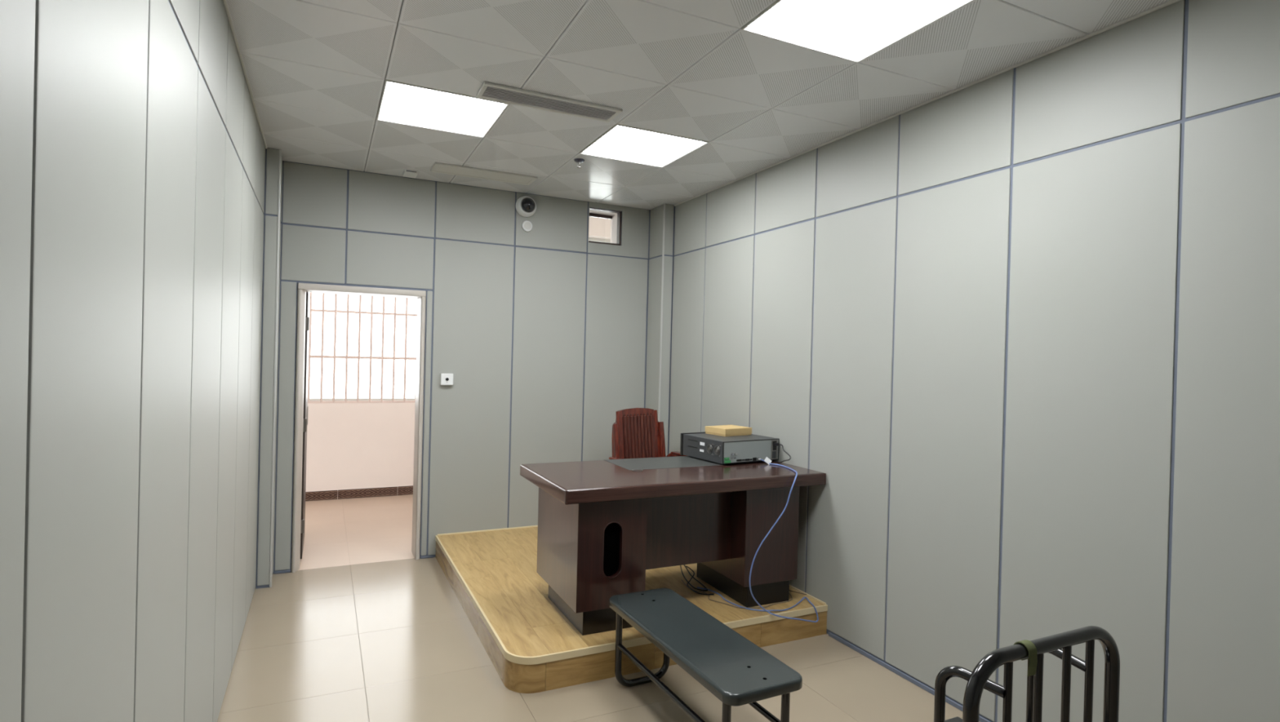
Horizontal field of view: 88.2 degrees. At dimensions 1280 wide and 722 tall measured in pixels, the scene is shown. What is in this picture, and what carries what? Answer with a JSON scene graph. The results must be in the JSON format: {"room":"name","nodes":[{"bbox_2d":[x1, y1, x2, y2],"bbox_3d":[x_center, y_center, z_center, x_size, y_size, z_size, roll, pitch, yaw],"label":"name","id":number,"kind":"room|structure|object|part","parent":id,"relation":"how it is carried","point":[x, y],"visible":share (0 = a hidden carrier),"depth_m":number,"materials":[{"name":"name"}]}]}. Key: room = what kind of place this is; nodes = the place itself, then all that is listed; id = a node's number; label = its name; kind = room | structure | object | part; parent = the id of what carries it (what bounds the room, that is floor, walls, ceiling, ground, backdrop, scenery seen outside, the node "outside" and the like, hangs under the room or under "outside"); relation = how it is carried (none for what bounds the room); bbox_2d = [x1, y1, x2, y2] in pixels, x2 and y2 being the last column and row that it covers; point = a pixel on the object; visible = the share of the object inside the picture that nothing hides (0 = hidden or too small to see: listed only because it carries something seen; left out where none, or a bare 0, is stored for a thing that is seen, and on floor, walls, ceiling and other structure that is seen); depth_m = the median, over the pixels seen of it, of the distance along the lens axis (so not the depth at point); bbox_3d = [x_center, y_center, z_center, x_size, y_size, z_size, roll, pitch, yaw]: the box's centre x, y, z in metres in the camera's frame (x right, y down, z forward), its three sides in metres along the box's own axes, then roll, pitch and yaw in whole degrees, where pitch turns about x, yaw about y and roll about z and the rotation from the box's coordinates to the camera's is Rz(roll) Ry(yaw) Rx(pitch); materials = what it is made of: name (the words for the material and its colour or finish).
{"room":"prison interior","nodes":[
{"label":"prison interior","id":0,"kind":"room"},
{"bbox_2d":[0,0,265,721],"bbox_3d":[-1.298,0.118,1.602,0.200,3.001,7.081,1,0,-26],"label":"wall","id":1,"kind":"structure","parent":0,"point":[132,148],"depth_m":1.38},
{"bbox_3d":[-0.741,0.334,0.649,0.012,2.474,0.630,1,0,-26],"label":"panel","id":2,"kind":"part","parent":1,"relation":"part of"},
{"bbox_3d":[-1.018,0.323,1.226,0.012,2.476,0.630,1,0,-26],"label":"panel","id":3,"kind":"part","parent":1,"relation":"part of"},
{"bbox_3d":[-1.294,0.313,1.803,0.012,2.474,0.627,1,0,-26],"label":"panel","id":4,"kind":"part","parent":1,"relation":"part of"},
{"bbox_3d":[-1.257,-1.153,1.795,0.012,0.436,0.628,1,0,-26],"label":"panel","id":5,"kind":"part","parent":1,"relation":"part of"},
{"bbox_3d":[-1.573,0.303,2.384,0.012,2.474,0.638,1,0,-26],"label":"panel","id":6,"kind":"part","parent":1,"relation":"part of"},
{"bbox_3d":[-1.536,-1.163,2.377,0.012,0.436,0.639,1,0,-26],"label":"panel","id":7,"kind":"part","parent":1,"relation":"part of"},
{"bbox_3d":[-1.847,0.292,2.955,0.012,2.475,0.605,1,0,-26],"label":"panel","id":8,"kind":"part","parent":1,"relation":"part of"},
{"bbox_3d":[-1.809,-1.174,2.946,0.012,0.435,0.603,1,0,-26],"label":"panel","id":9,"kind":"part","parent":1,"relation":"part of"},
{"bbox_3d":[-2.116,0.282,3.517,0.012,2.474,0.618,1,0,-26],"label":"panel","id":10,"kind":"part","parent":1,"relation":"part of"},
{"bbox_2d":[222,0,266,149],"bbox_3d":[-1.068,-1.360,1.437,0.010,0.010,6.532,1,0,-26],"label":"trim","id":11,"kind":"structure","parent":1,"relation":"attached to","point":[224,1],"depth_m":3.08,"materials":[{"name":"white metal"}]},
{"bbox_3d":[-2.078,-1.183,3.507,0.012,0.435,0.619,1,0,-26],"label":"panel","id":12,"kind":"part","parent":1,"relation":"part of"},
{"bbox_3d":[-2.393,0.273,4.094,0.012,2.474,0.642,1,0,-26],"label":"panel","id":13,"kind":"part","parent":1,"relation":"part of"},
{"bbox_3d":[-2.355,-1.193,4.086,0.012,0.436,0.643,1,0,-26],"label":"panel","id":14,"kind":"part","parent":1,"relation":"part of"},
{"bbox_2d":[255,147,282,589],"bbox_3d":[-2.546,0.048,4.545,0.093,2.946,0.303,1,0,-26],"label":"pillar","id":15,"kind":"structure","parent":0,"point":[273,160],"depth_m":4.41,"materials":[{"name":"metal"}]},
{"bbox_3d":[-2.493,0.267,4.417,0.073,2.472,0.012,1,0,-26],"label":"panel","id":16,"kind":"part","parent":15,"relation":"part of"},
{"bbox_3d":[-2.456,-1.198,4.409,0.073,0.436,0.012,1,0,-26],"label":"panel","id":17,"kind":"part","parent":15,"relation":"part of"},
{"bbox_3d":[-2.523,0.265,4.565,0.012,2.472,0.269,1,0,-26],"label":"panel","id":18,"kind":"part","parent":15,"relation":"part of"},
{"bbox_3d":[-2.485,-1.200,4.556,0.012,0.434,0.270,1,0,-26],"label":"panel","id":19,"kind":"part","parent":15,"relation":"part of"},
{"bbox_2d":[305,217,610,492],"bbox_3d":[-2.856,-0.244,7.411,8.400,3.520,0.240,1,0,-26],"label":"wall","id":20,"kind":"structure","parent":0,"point":[350,446],"depth_m":7.21,"materials":[{"name":"beige paint"}]},
{"bbox_2d":[305,485,413,501],"bbox_3d":[-2.752,1.451,7.350,8.606,0.098,0.012,1,0,-26],"label":"baseboard","id":21,"kind":"structure","parent":20,"relation":"attached to","point":[396,491],"depth_m":7.19,"materials":[{"name":"brown tile"}]},
{"bbox_2d":[307,237,609,403],"bbox_3d":[-2.838,-0.585,7.390,8.000,2.096,0.162,1,0,-26],"label":"window","id":22,"kind":"structure","parent":20,"relation":"in","point":[321,400],"depth_m":7.21,"materials":[{"name":"white metal"}]},
{"bbox_2d":[272,160,649,573],"bbox_3d":[-1.304,-0.203,5.443,3.498,3.500,0.262,1,0,-26],"label":"wall","id":23,"kind":"structure","parent":0,"point":[540,332],"depth_m":5.33,"materials":[{"name":"beige paint"}]},
{"bbox_2d":[274,569,290,574],"bbox_3d":[-2.559,1.510,4.726,0.105,0.018,0.009,1,0,-26],"label":"baseboard","id":24,"kind":"structure","parent":23,"relation":"attached to","point":[289,571],"depth_m":4.72,"materials":[{"name":"grey metal"}]},
{"bbox_3d":[-2.537,0.466,4.726,0.098,2.066,0.012,1,0,-26],"label":"panel","id":25,"kind":"part","parent":23,"relation":"part of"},
{"bbox_3d":[-2.364,-0.771,4.787,0.412,0.394,0.012,1,0,-26],"label":"panel","id":26,"kind":"part","parent":23,"relation":"part of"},
{"bbox_3d":[-2.353,-1.198,4.785,0.413,0.434,0.012,1,0,-26],"label":"panel","id":27,"kind":"part","parent":23,"relation":"part of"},
{"bbox_2d":[291,283,426,573],"bbox_3d":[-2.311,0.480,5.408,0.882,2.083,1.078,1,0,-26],"label":"door frame","id":28,"kind":"structure","parent":23,"relation":"in","point":[304,300],"depth_m":5.01,"materials":[{"name":"beige metal"}]},
{"bbox_3d":[-1.890,-0.761,5.014,0.615,0.393,0.012,1,0,-26],"label":"panel","id":29,"kind":"part","parent":23,"relation":"part of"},
{"bbox_3d":[-1.878,-1.187,5.012,0.616,0.435,0.012,1,0,-26],"label":"panel","id":30,"kind":"part","parent":23,"relation":"part of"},
{"bbox_3d":[-1.662,0.486,5.146,0.043,2.065,0.012,1,0,-26],"label":"panel","id":31,"kind":"part","parent":23,"relation":"part of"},
{"bbox_2d":[420,555,434,559],"bbox_3d":[-1.660,1.532,5.157,0.100,0.016,0.009,1,0,-26],"label":"baseboard","id":32,"kind":"structure","parent":23,"relation":"attached to","point":[426,557],"depth_m":5.15,"materials":[{"name":"grey metal"}]},
{"bbox_2d":[440,373,453,385],"bbox_3d":[-1.516,0.143,5.183,0.092,0.090,0.036,1,0,-26],"label":"switch","id":33,"kind":"object","parent":23,"relation":"attached to","point":[446,379],"visible":1,"depth_m":5.17,"materials":[{"name":"white plastic"}]},
{"bbox_3d":[-1.347,0.290,5.293,0.624,2.473,0.012,1,0,-26],"label":"panel","id":34,"kind":"part","parent":23,"relation":"part of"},
{"bbox_3d":[-1.310,-1.174,5.285,0.622,0.435,0.012,1,0,-26],"label":"panel","id":35,"kind":"part","parent":23,"relation":"part of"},
{"bbox_2d":[515,195,536,217],"bbox_3d":[-0.924,-1.271,5.404,0.172,0.172,0.103,1,0,-26],"label":"dome camera","id":36,"kind":"object","parent":23,"relation":"attached to","point":[526,206],"visible":1,"depth_m":5.38,"materials":[{"name":"white plastic"}]},
{"bbox_2d":[521,221,532,231],"bbox_3d":[-0.930,-1.115,5.447,0.090,0.090,0.026,1,0,-26],"label":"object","id":37,"kind":"object","parent":23,"relation":"attached to","point":[526,226],"visible":1,"depth_m":5.44,"materials":[{"name":"white plastic"}]},
{"bbox_3d":[-0.775,0.304,5.567,0.623,2.472,0.012,1,0,-26],"label":"panel","id":38,"kind":"part","parent":23,"relation":"part of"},
{"bbox_3d":[-0.738,-1.161,5.559,0.623,0.435,0.012,1,0,-26],"label":"panel","id":39,"kind":"part","parent":23,"relation":"part of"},
{"bbox_2d":[588,207,621,245],"bbox_3d":[-0.359,-1.177,5.888,0.310,0.305,0.236,1,0,-26],"label":"window","id":40,"kind":"structure","parent":23,"relation":"in","point":[619,213],"depth_m":5.85,"materials":[{"name":"white metal"}]},
{"bbox_3d":[-0.399,-1.317,5.978,0.309,0.027,0.035,1,0,-26],"label":"rail","id":41,"kind":"part","parent":40,"relation":"part of","materials":[{"name":"brown metal"}]},
{"bbox_3d":[-0.223,0.316,5.832,0.579,2.472,0.012,1,0,-26],"label":"panel","id":42,"kind":"part","parent":23,"relation":"part of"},
{"bbox_3d":[-0.185,-1.149,5.824,0.581,0.438,0.012,1,0,-26],"label":"panel","id":43,"kind":"part","parent":23,"relation":"part of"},
{"bbox_2d":[217,494,980,721],"bbox_3d":[-0.805,1.624,3.046,8.400,0.100,9.965,1,0,-26],"label":"floor","id":44,"kind":"structure","parent":0,"point":[365,630],"depth_m":3.41,"materials":[{"name":"tile"}]},
{"bbox_2d":[435,525,827,693],"bbox_3d":[-0.249,1.490,4.544,1.901,0.180,2.326,1,0,-26],"label":"platform","id":45,"kind":"object","parent":44,"relation":"on","point":[532,646],"visible":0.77,"depth_m":3.76,"materials":[{"name":"laminate"}]},
{"bbox_2d":[608,408,686,459],"bbox_3d":[0.086,0.894,5.059,0.678,1.042,0.601,1,0,-38],"label":"office chair","id":46,"kind":"object","parent":45,"relation":"on","point":[637,433],"visible":0.27,"depth_m":5.18,"materials":[{"name":"red wood"}]},
{"bbox_3d":[-0.167,0.491,5.092,0.034,0.204,0.057,1,0,-38],"label":"post","id":47,"kind":"part","parent":46,"relation":"part of","materials":[{"name":"red wood"}]},
{"bbox_3d":[-0.018,0.683,5.199,0.479,0.625,0.121,1,0,-38],"label":"backrest","id":48,"kind":"part","parent":46,"relation":"part of","materials":[{"name":"red wood"}]},
{"bbox_3d":[0.129,0.497,5.321,0.034,0.204,0.057,1,0,-38],"label":"post","id":49,"kind":"part","parent":46,"relation":"part of","materials":[{"name":"red wood"}]},
{"bbox_3d":[0.326,0.860,5.204,0.082,0.246,0.423,1,0,-43],"label":"armrest","id":50,"kind":"part","parent":46,"relation":"part of","materials":[{"name":"red wood"}]},
{"bbox_2d":[520,456,826,635],"bbox_3d":[0.185,1.032,3.963,1.638,0.783,0.836,1,0,-26],"label":"office desk","id":51,"kind":"object","parent":45,"relation":"on","point":[602,524],"visible":0.98,"depth_m":3.73,"materials":[{"name":"brown wood"}]},
{"bbox_3d":[0.250,0.942,3.775,0.632,0.446,0.020,1,0,-26],"label":"modesty panel","id":52,"kind":"part","parent":51,"relation":"part of","materials":[{"name":"brown wood"}]},
{"bbox_2d":[680,432,779,464],"bbox_3d":[0.601,0.575,4.408,0.478,0.152,0.470,1,0,-32],"label":"recorder","id":53,"kind":"object","parent":51,"relation":"on","point":[721,450],"visible":0.98,"depth_m":4.25,"materials":[{"name":"grey metal"}]},
{"bbox_2d":[706,442,713,455],"bbox_3d":[0.444,0.561,4.214,0.011,0.072,0.068,1,0,-26],"label":"knob","id":54,"kind":"object","parent":53,"relation":"attached to","point":[709,446],"depth_m":4.21,"materials":[{"name":"silver metal"}]},
{"bbox_2d":[713,444,720,457],"bbox_3d":[0.484,0.562,4.150,0.011,0.072,0.068,1,0,-26],"label":"knob","id":55,"kind":"object","parent":53,"relation":"attached to","point":[717,447],"depth_m":4.15,"materials":[{"name":"silver metal"}]},
{"bbox_2d":[705,425,751,436],"bbox_3d":[0.607,0.477,4.527,0.252,0.050,0.200,1,0,-37],"label":"cardboard box","id":56,"kind":"object","parent":53,"relation":"on","point":[722,430],"visible":1,"depth_m":4.46,"materials":[{"name":"yellow cardboard"}]},
{"bbox_2d":[705,432,751,436],"bbox_3d":[0.607,0.484,4.527,0.248,0.036,0.196,1,0,-37],"label":"tray","id":57,"kind":"object","parent":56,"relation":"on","point":[723,434],"depth_m":4.43,"materials":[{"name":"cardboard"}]},
{"bbox_3d":[0.715,0.576,4.226,0.460,0.129,0.003,1,0,-32],"label":"plate","id":58,"kind":"part","parent":53,"relation":"part of","materials":[{"name":"silver metal"}]},
{"bbox_2d":[772,451,776,458],"bbox_3d":[0.879,0.615,4.326,0.032,0.046,0.002,1,0,-32],"label":"vent","id":59,"kind":"object","parent":53,"relation":"attached to","point":[774,453],"depth_m":4.33,"materials":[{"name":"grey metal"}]},
{"bbox_2d":[771,442,791,462],"bbox_3d":[0.734,0.984,4.485,0.690,0.908,0.147,2,0,42],"label":"power cord","id":60,"kind":"object","parent":53,"relation":"attached to","point":[775,443],"visible":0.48,"depth_m":4.27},
{"bbox_2d":[697,457,818,622],"bbox_3d":[0.726,1.062,3.995,0.525,0.905,0.582,1,0,-26],"label":"cable","id":61,"kind":"object","parent":51,"relation":"hanging from","point":[766,460],"visible":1,"depth_m":3.79,"materials":[{"name":"blue plastic"}]},
{"bbox_2d":[680,564,713,595],"bbox_3d":[0.334,1.390,4.239,0.107,0.075,0.468,1,0,-17],"label":"cable","id":62,"kind":"object","parent":45,"relation":"on","point":[683,565],"visible":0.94,"depth_m":4.21,"materials":[{"name":"grey plastic"}]},
{"bbox_2d":[681,579,806,608],"bbox_3d":[0.605,1.420,4.005,0.788,0.028,0.373,2,0,14],"label":"cable","id":63,"kind":"object","parent":45,"relation":"on","point":[682,580],"visible":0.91,"depth_m":3.92,"materials":[{"name":"plastic"}]},
{"bbox_2d":[608,588,802,721],"bbox_3d":[0.224,1.383,2.851,0.352,0.436,1.060,1,0,-27],"label":"bench","id":64,"kind":"object","parent":44,"relation":"on","point":[737,672],"visible":1,"depth_m":2.71,"materials":[{"name":"paint"}]},
{"bbox_3d":[0.017,1.396,3.257,0.303,0.395,0.033,1,0,-27],"label":"leg frame","id":65,"kind":"part","parent":64,"relation":"part of","materials":[{"name":"black paint"}]},
{"bbox_3d":[0.430,1.411,2.446,0.303,0.395,0.033,1,0,-27],"label":"leg frame","id":66,"kind":"part","parent":64,"relation":"part of","materials":[{"name":"black paint"}]},
{"bbox_2d":[933,626,1119,721],"bbox_3d":[0.887,1.147,1.812,0.574,0.954,0.477,1,0,-26],"label":"chair","id":67,"kind":"object","parent":44,"relation":"on","point":[978,680],"visible":0.92,"depth_m":1.64,"materials":[{"name":"black paint"}]},
{"bbox_3d":[0.885,1.161,1.817,0.550,0.022,0.465,1,0,-26],"label":"seat","id":68,"kind":"part","parent":67,"relation":"part of","materials":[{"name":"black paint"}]},
{"bbox_3d":[0.802,0.955,1.615,0.025,0.396,0.170,1,0,-38],"label":"armrest","id":69,"kind":"part","parent":67,"relation":"part of","materials":[{"name":"black paint"}]},
{"bbox_2d":[1013,640,1037,676],"bbox_3d":[0.916,0.705,1.572,0.028,0.073,0.043,1,0,-26],"label":"strap","id":70,"kind":"object","parent":67,"relation":"hanging from","point":[1033,657],"visible":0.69,"depth_m":1.55,"materials":[{"name":"green fabric"}]},
{"bbox_3d":[1.111,0.962,1.764,0.025,0.396,0.166,1,0,-22],"label":"armrest","id":71,"kind":"part","parent":67,"relation":"part of","materials":[{"name":"black paint"}]},
{"bbox_2d":[644,204,674,455],"bbox_3d":[0.155,0.109,5.845,0.106,2.946,0.295,1,0,-26],"label":"pillar","id":72,"kind":"structure","parent":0,"point":[661,217],"depth_m":5.74,"materials":[{"name":"metal"}]},
{"bbox_3d":[0.111,0.325,5.833,0.012,2.472,0.261,1,0,-26],"label":"panel","id":73,"kind":"part","parent":72,"relation":"part of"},
{"bbox_3d":[0.149,-1.139,5.824,0.012,0.434,0.260,1,0,-26],"label":"panel","id":74,"kind":"part","parent":72,"relation":"part of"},
{"bbox_3d":[0.212,0.329,5.724,0.086,2.472,0.012,1,0,-26],"label":"panel","id":75,"kind":"part","parent":72,"relation":"part of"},
{"bbox_3d":[0.249,-1.136,5.715,0.086,0.435,0.012,1,0,-26],"label":"panel","id":76,"kind":"part","parent":72,"relation":"part of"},
{"bbox_2d":[226,0,1170,209],"bbox_3d":[0.266,-1.376,2.225,3.198,0.080,6.901,1,0,-26],"label":"ceiling","id":77,"kind":"structure","parent":0,"point":[317,71],"depth_m":3.10,"materials":[{"name":"tile"}]},
{"bbox_2d":[402,168,417,177],"bbox_3d":[-1.704,-1.390,4.896,0.096,0.022,0.152,1,0,-26],"label":"ceiling detector","id":78,"kind":"object","parent":77,"relation":"attached to","point":[406,173],"visible":1,"depth_m":4.86,"materials":[{"name":"white plastic"}]},
{"bbox_2d":[376,79,509,137],"bbox_3d":[-1.105,-1.383,3.651,0.616,0.016,0.617,1,0,-26],"label":"recessed light","id":79,"kind":"object","parent":77,"relation":"in","point":[401,103],"visible":0.92,"depth_m":3.64,"materials":[{"name":"white plastic"}]},
{"bbox_2d":[430,162,537,185],"bbox_3d":[-1.148,-1.380,4.876,0.740,0.014,0.230,1,0,-26],"label":"ceiling vent","id":80,"kind":"object","parent":77,"relation":"in","point":[437,167],"visible":1,"depth_m":4.85,"materials":[{"name":"white metal"}]},
{"bbox_2d":[475,81,622,122],"bbox_3d":[-0.468,-1.354,3.470,0.740,0.014,0.195,1,0,-26],"label":"ceiling vent","id":81,"kind":"object","parent":77,"relation":"in","point":[488,91],"visible":1,"depth_m":3.45,"materials":[{"name":"white metal"}]},
{"bbox_2d":[573,158,584,168],"bbox_3d":[-0.412,-1.340,4.481,0.072,0.052,0.072,1,0,-26],"label":"sprinkler head","id":82,"kind":"object","parent":77,"relation":"attached to","point":[579,161],"visible":1,"depth_m":4.47},
{"bbox_2d":[579,123,709,167],"bbox_3d":[0.012,-1.357,4.187,0.616,0.016,0.617,1,0,-26],"label":"recessed light","id":83,"kind":"object","parent":77,"relation":"in","point":[620,142],"visible":1,"depth_m":4.18,"materials":[{"name":"white plastic"}]},
{"bbox_2d":[741,0,973,62],"bbox_3d":[0.817,-1.327,2.507,0.616,0.016,0.617,1,0,-26],"label":"recessed light","id":84,"kind":"object","parent":77,"relation":"in","point":[852,30],"visible":0.97,"depth_m":2.59,"materials":[{"name":"white plastic"}]},
{"bbox_2d":[667,0,1279,721],"bbox_3d":[1.675,0.187,3.028,0.200,3.001,7.081,1,0,-26],"label":"wall","id":85,"kind":"structure","parent":0,"point":[1020,325],"depth_m":2.78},
{"bbox_3d":[0.379,0.330,5.504,0.012,2.465,0.518,1,0,-26],"label":"panel","id":86,"kind":"part","parent":85,"relation":"part of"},
{"bbox_3d":[0.417,-1.131,5.495,0.012,0.437,0.518,1,0,-26],"label":"panel","id":87,"kind":"part","parent":85,"relation":"part of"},
{"bbox_3d":[0.637,0.339,4.967,0.012,2.464,0.652,1,0,-26],"label":"panel","id":88,"kind":"part","parent":85,"relation":"part of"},
{"bbox_3d":[0.674,-1.122,4.958,0.012,0.436,0.653,1,0,-26],"label":"panel","id":89,"kind":"part","parent":85,"relation":"part of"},
{"bbox_3d":[0.918,0.350,4.379,0.012,2.466,0.627,1,0,-26],"label":"panel","id":90,"kind":"part","parent":85,"relation":"part of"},
{"bbox_3d":[0.956,-1.111,4.371,0.012,0.435,0.628,1,0,-26],"label":"panel","id":91,"kind":"part","parent":85,"relation":"part of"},
{"bbox_3d":[1.196,0.360,3.799,0.012,2.465,0.636,1,0,-26],"label":"panel","id":92,"kind":"part","parent":85,"relation":"part of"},
{"bbox_3d":[1.234,-1.100,3.791,0.012,0.435,0.637,1,0,-26],"label":"panel","id":93,"kind":"part","parent":85,"relation":"part of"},
{"bbox_2d":[828,631,991,721],"bbox_3d":[2.084,1.643,1.867,0.010,0.022,4.487,1,0,-26],"label":"baseboard","id":94,"kind":"structure","parent":85,"relation":"attached to","point":[900,673],"depth_m":3.42,"materials":[{"name":"grey metal"}]},
{"bbox_2d":[674,0,1181,206],"bbox_3d":[1.713,-1.296,2.774,0.012,0.012,6.537,1,0,-26],"label":"trim","id":95,"kind":"structure","parent":85,"relation":"attached to","point":[1171,2],"depth_m":3.07,"materials":[{"name":"white metal"}]},
{"bbox_3d":[1.475,0.371,3.217,0.012,2.465,0.634,1,0,-26],"label":"panel","id":96,"kind":"part","parent":85,"relation":"part of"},
{"bbox_3d":[1.513,-1.090,3.209,0.012,0.437,0.634,1,0,-26],"label":"panel","id":97,"kind":"part","parent":85,"relation":"part of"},
{"bbox_3d":[1.754,0.382,2.635,0.012,2.464,0.633,1,0,-26],"label":"panel","id":98,"kind":"part","parent":85,"relation":"part of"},
{"bbox_3d":[1.792,-1.079,2.627,0.012,0.435,0.632,1,0,-26],"label":"panel","id":99,"kind":"part","parent":85,"relation":"part of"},
{"bbox_3d":[2.033,0.391,2.054,0.012,2.464,0.634,1,0,-26],"label":"panel","id":100,"kind":"part","parent":85,"relation":"part of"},
{"bbox_3d":[2.070,-1.069,2.046,0.012,0.436,0.632,1,0,-26],"label":"panel","id":101,"kind":"part","parent":85,"relation":"part of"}
]}

